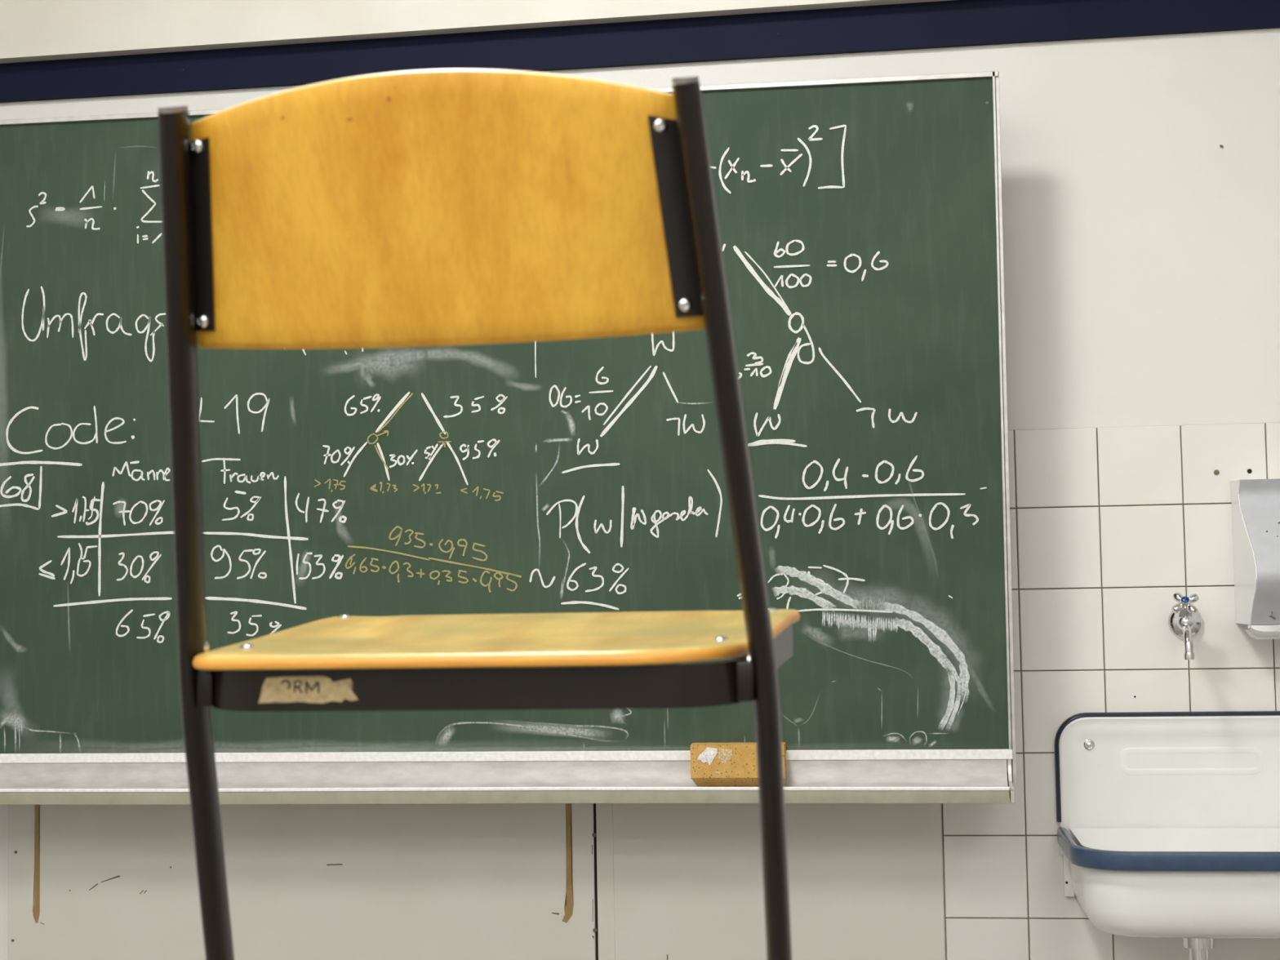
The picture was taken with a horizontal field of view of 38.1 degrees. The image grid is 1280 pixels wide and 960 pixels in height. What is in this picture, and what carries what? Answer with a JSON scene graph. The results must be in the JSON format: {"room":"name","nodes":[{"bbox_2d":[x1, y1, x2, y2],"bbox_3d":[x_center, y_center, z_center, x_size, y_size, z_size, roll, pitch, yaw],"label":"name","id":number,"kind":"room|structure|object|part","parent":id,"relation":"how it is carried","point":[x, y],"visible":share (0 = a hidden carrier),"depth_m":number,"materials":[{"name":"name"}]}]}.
{"room":"school classroom","nodes":[
{"label":"school classroom","id":0,"kind":"room"},
{"bbox_2d":[0,27,1279,959],"bbox_3d":[-0.189,-0.150,3.636,6.200,3.300,0.164,-1,-3,8],"label":"wall","id":1,"kind":"structure","parent":0,"point":[1140,175],"depth_m":3.44,"materials":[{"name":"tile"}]},
{"bbox_2d":[0,0,445,30],"bbox_3d":[-0.218,-1.121,3.605,6.200,0.406,0.042,-1,-3,8],"label":"ceiling","id":2,"kind":"structure","parent":1,"relation":"attached to","point":[14,14],"depth_m":3.68,"materials":[{"name":"white paint"}]},
{"bbox_3d":[-0.660,1.015,3.559,1.168,0.941,0.012,-1,-3,8],"label":"panel","id":3,"kind":"part","parent":1,"relation":"part of","materials":[{"name":"beige paint"}]},
{"bbox_2d":[0,0,950,63],"bbox_3d":[-0.214,-0.901,3.591,6.200,0.094,0.045,-1,-3,8],"label":"trim","id":4,"kind":"structure","parent":1,"relation":"attached to","point":[447,16],"depth_m":3.62,"materials":[{"name":"white paint"}]},
{"bbox_2d":[0,71,1016,804],"bbox_3d":[-0.477,-0.059,3.466,2.288,1.290,0.266,-1,-3,8],"label":"chalkboard","id":5,"kind":"object","parent":1,"relation":"attached to","point":[860,220],"visible":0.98,"depth_m":3.34,"materials":[{"name":"metal"}]},
{"bbox_3d":[-0.496,-0.695,3.447,2.286,0.021,0.030,-1,-3,8],"label":"frame","id":6,"kind":"part","parent":5,"relation":"part of","materials":[{"name":"metal"}]},
{"bbox_2d":[0,759,1009,804],"bbox_3d":[-0.481,0.541,3.341,2.250,0.079,0.085,-1,-3,8],"label":"chalk tray","id":7,"kind":"object","parent":5,"relation":"on","point":[22,781],"depth_m":3.31,"materials":[{"name":"metal"}]},
{"bbox_3d":[-0.474,0.503,3.375,2.264,0.020,0.032,-1,-3,8],"label":"frame","id":8,"kind":"part","parent":5,"relation":"part of","materials":[{"name":"white metal"}]},
{"bbox_2d":[690,742,786,786],"bbox_3d":[0.173,0.498,3.246,0.164,0.074,0.064,-1,-3,8],"label":"sponge","id":9,"kind":"object","parent":5,"relation":"in","point":[731,763],"visible":0.74,"depth_m":3.22,"materials":[{"name":"plastic"}]},
{"bbox_3d":[0.636,-0.128,3.261,0.010,1.193,0.030,-1,-3,8],"label":"frame","id":10,"kind":"part","parent":5,"relation":"part of","materials":[{"name":"metal"}]},
{"bbox_3d":[0.643,-0.098,3.263,0.012,1.253,0.032,-1,-3,8],"label":"frame","id":11,"kind":"part","parent":5,"relation":"part of","materials":[{"name":"metal"}]},
{"bbox_3d":[-0.060,1.000,3.481,0.032,0.941,0.006,-1,-3,8],"label":"panel","id":12,"kind":"part","parent":1,"relation":"part of","materials":[{"name":"beige paint"}]},
{"bbox_2d":[0,0,1279,102],"bbox_3d":[-0.211,-0.848,3.603,6.200,0.124,0.014,-1,-3,8],"label":"trim","id":13,"kind":"structure","parent":1,"relation":"attached to","point":[952,23],"depth_m":3.56,"materials":[{"name":"blue paint"}]},
{"bbox_3d":[0.259,0.991,3.437,0.613,0.941,0.008,-1,-3,8],"label":"panel","id":14,"kind":"part","parent":1,"relation":"part of","materials":[{"name":"beige paint"}]},
{"bbox_2d":[1054,711,1279,959],"bbox_3d":[1.022,0.723,3.181,0.568,0.627,0.338,-1,-3,8],"label":"sink","id":15,"kind":"object","parent":1,"relation":"attached to","point":[1169,822],"visible":1,"depth_m":3.34,"materials":[{"name":"white ceramic"}]},
{"bbox_2d":[1057,826,1279,938],"bbox_3d":[1.021,0.691,3.178,0.567,0.150,0.326,-1,-3,8],"label":"basin","id":16,"kind":"object","parent":15,"relation":"in","point":[1184,882],"depth_m":3.06,"materials":[{"name":"white ceramic"}]},
{"bbox_3d":[0.997,0.509,3.353,0.252,0.050,0.001,-1,-3,8],"label":"pressed panel","id":17,"kind":"part","parent":15,"relation":"part of","materials":[{"name":"white ceramic"}]},
{"bbox_2d":[1058,715,1279,854],"bbox_3d":[1.040,0.549,3.345,0.560,0.253,0.014,-1,-3,8],"label":"backsplash","id":18,"kind":"structure","parent":1,"relation":"attached to","point":[1095,793],"depth_m":3.36,"materials":[{"name":"white ceramic"}]},
{"bbox_2d":[1168,591,1202,659],"bbox_3d":[0.976,0.259,3.314,0.062,0.118,0.129,-2,-4,15],"label":"tap","id":19,"kind":"object","parent":1,"relation":"attached to","point":[1184,620],"visible":1,"depth_m":3.30,"materials":[{"name":"silver metal"}]},
{"bbox_3d":[0.957,0.227,3.296,0.023,0.019,0.018,-2,-4,15],"label":"handle arm","id":20,"kind":"part","parent":19,"relation":"part of","materials":[{"name":"silver metal"}]},
{"bbox_3d":[0.963,0.211,3.311,0.016,0.021,0.023,0,-4,-15],"label":"handle arm","id":21,"kind":"part","parent":19,"relation":"part of","materials":[{"name":"silver metal"}]},
{"bbox_3d":[0.971,0.219,3.299,0.021,0.023,0.022,-2,-4,15],"label":"handle","id":22,"kind":"part","parent":19,"relation":"part of","materials":[{"name":"silver metal"}]},
{"bbox_3d":[0.971,0.283,3.287,0.015,0.064,0.073,-2,-3,13],"label":"spout","id":23,"kind":"part","parent":19,"relation":"part of","materials":[{"name":"silver metal"}]},
{"bbox_2d":[1183,652,1194,659],"bbox_3d":[0.965,0.309,3.256,0.018,0.012,0.018,-2,-4,15],"label":"outlet","id":24,"kind":"object","parent":19,"relation":"attached to","point":[1187,655],"depth_m":3.25,"materials":[{"name":"silver metal"}]},
{"bbox_3d":[0.978,0.228,3.288,0.023,0.021,0.016,-4,-4,37],"label":"handle arm","id":25,"kind":"part","parent":19,"relation":"part of","materials":[{"name":"silver metal"}]},
{"bbox_3d":[0.985,0.212,3.304,0.023,0.019,0.018,-2,-4,15],"label":"handle arm","id":26,"kind":"part","parent":19,"relation":"part of","materials":[{"name":"silver metal"}]},
{"bbox_2d":[1230,478,1279,639],"bbox_3d":[1.198,0.135,3.246,0.270,0.285,0.213,-1,-3,8],"label":"dispenser","id":27,"kind":"object","parent":1,"relation":"attached to","point":[1255,503],"visible":1,"depth_m":3.24,"materials":[{"name":"white plastic"}]},
{"bbox_2d":[1244,624,1279,639],"bbox_3d":[1.200,0.264,3.234,0.268,0.026,0.065,-1,-3,8],"label":"tray","id":28,"kind":"object","parent":27,"relation":"on","point":[1255,631],"depth_m":3.23,"materials":[{"name":"white plastic"}]},
{"bbox_3d":[-0.647,1.343,-0.044,6.200,0.100,7.300,-1,-3,8],"label":"floor","id":29,"kind":"structure","parent":0,"visible":0},
{"bbox_3d":[-0.059,0.972,1.393,1.300,0.790,0.700,-1,-3,8],"label":"school desk","id":30,"kind":"object","parent":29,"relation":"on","visible":0},
{"bbox_2d":[157,68,799,959],"bbox_3d":[-0.089,0.171,1.334,0.408,0.803,0.515,-1,-3,8],"label":"chair","id":31,"kind":"object","parent":30,"relation":"on","point":[453,206],"visible":1,"depth_m":1.14,"materials":[{"name":"yellow wood"}]},
{"bbox_3d":[-0.278,-0.154,1.171,0.015,0.116,0.049,-1,-3,-8],"label":"mounting plate","id":32,"kind":"part","parent":31,"relation":"part of","materials":[{"name":"black metal"}]},
{"bbox_3d":[-0.126,-0.163,1.139,0.332,0.160,0.082,-1,-3,8],"label":"backrest","id":33,"kind":"part","parent":31,"relation":"part of","materials":[{"name":"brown wood"}]},
{"bbox_3d":[-0.088,0.114,1.357,0.391,0.030,0.383,-1,-3,8],"label":"seat","id":34,"kind":"part","parent":31,"relation":"part of","materials":[{"name":"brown wood"}]},
{"bbox_3d":[-0.088,0.133,1.349,0.377,0.046,0.349,-1,-3,8],"label":"seat frame","id":35,"kind":"part","parent":31,"relation":"part of","materials":[{"name":"brown paint"}]},
{"bbox_3d":[0.025,-0.159,1.126,0.020,0.117,0.053,-3,-4,25],"label":"mounting plate","id":36,"kind":"part","parent":31,"relation":"part of","materials":[{"name":"black metal"}]},
{"bbox_3d":[-0.065,0.136,1.510,0.372,0.024,0.014,-1,-3,8],"label":"seat frame","id":37,"kind":"part","parent":31,"relation":"part of","materials":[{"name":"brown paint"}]}
]}

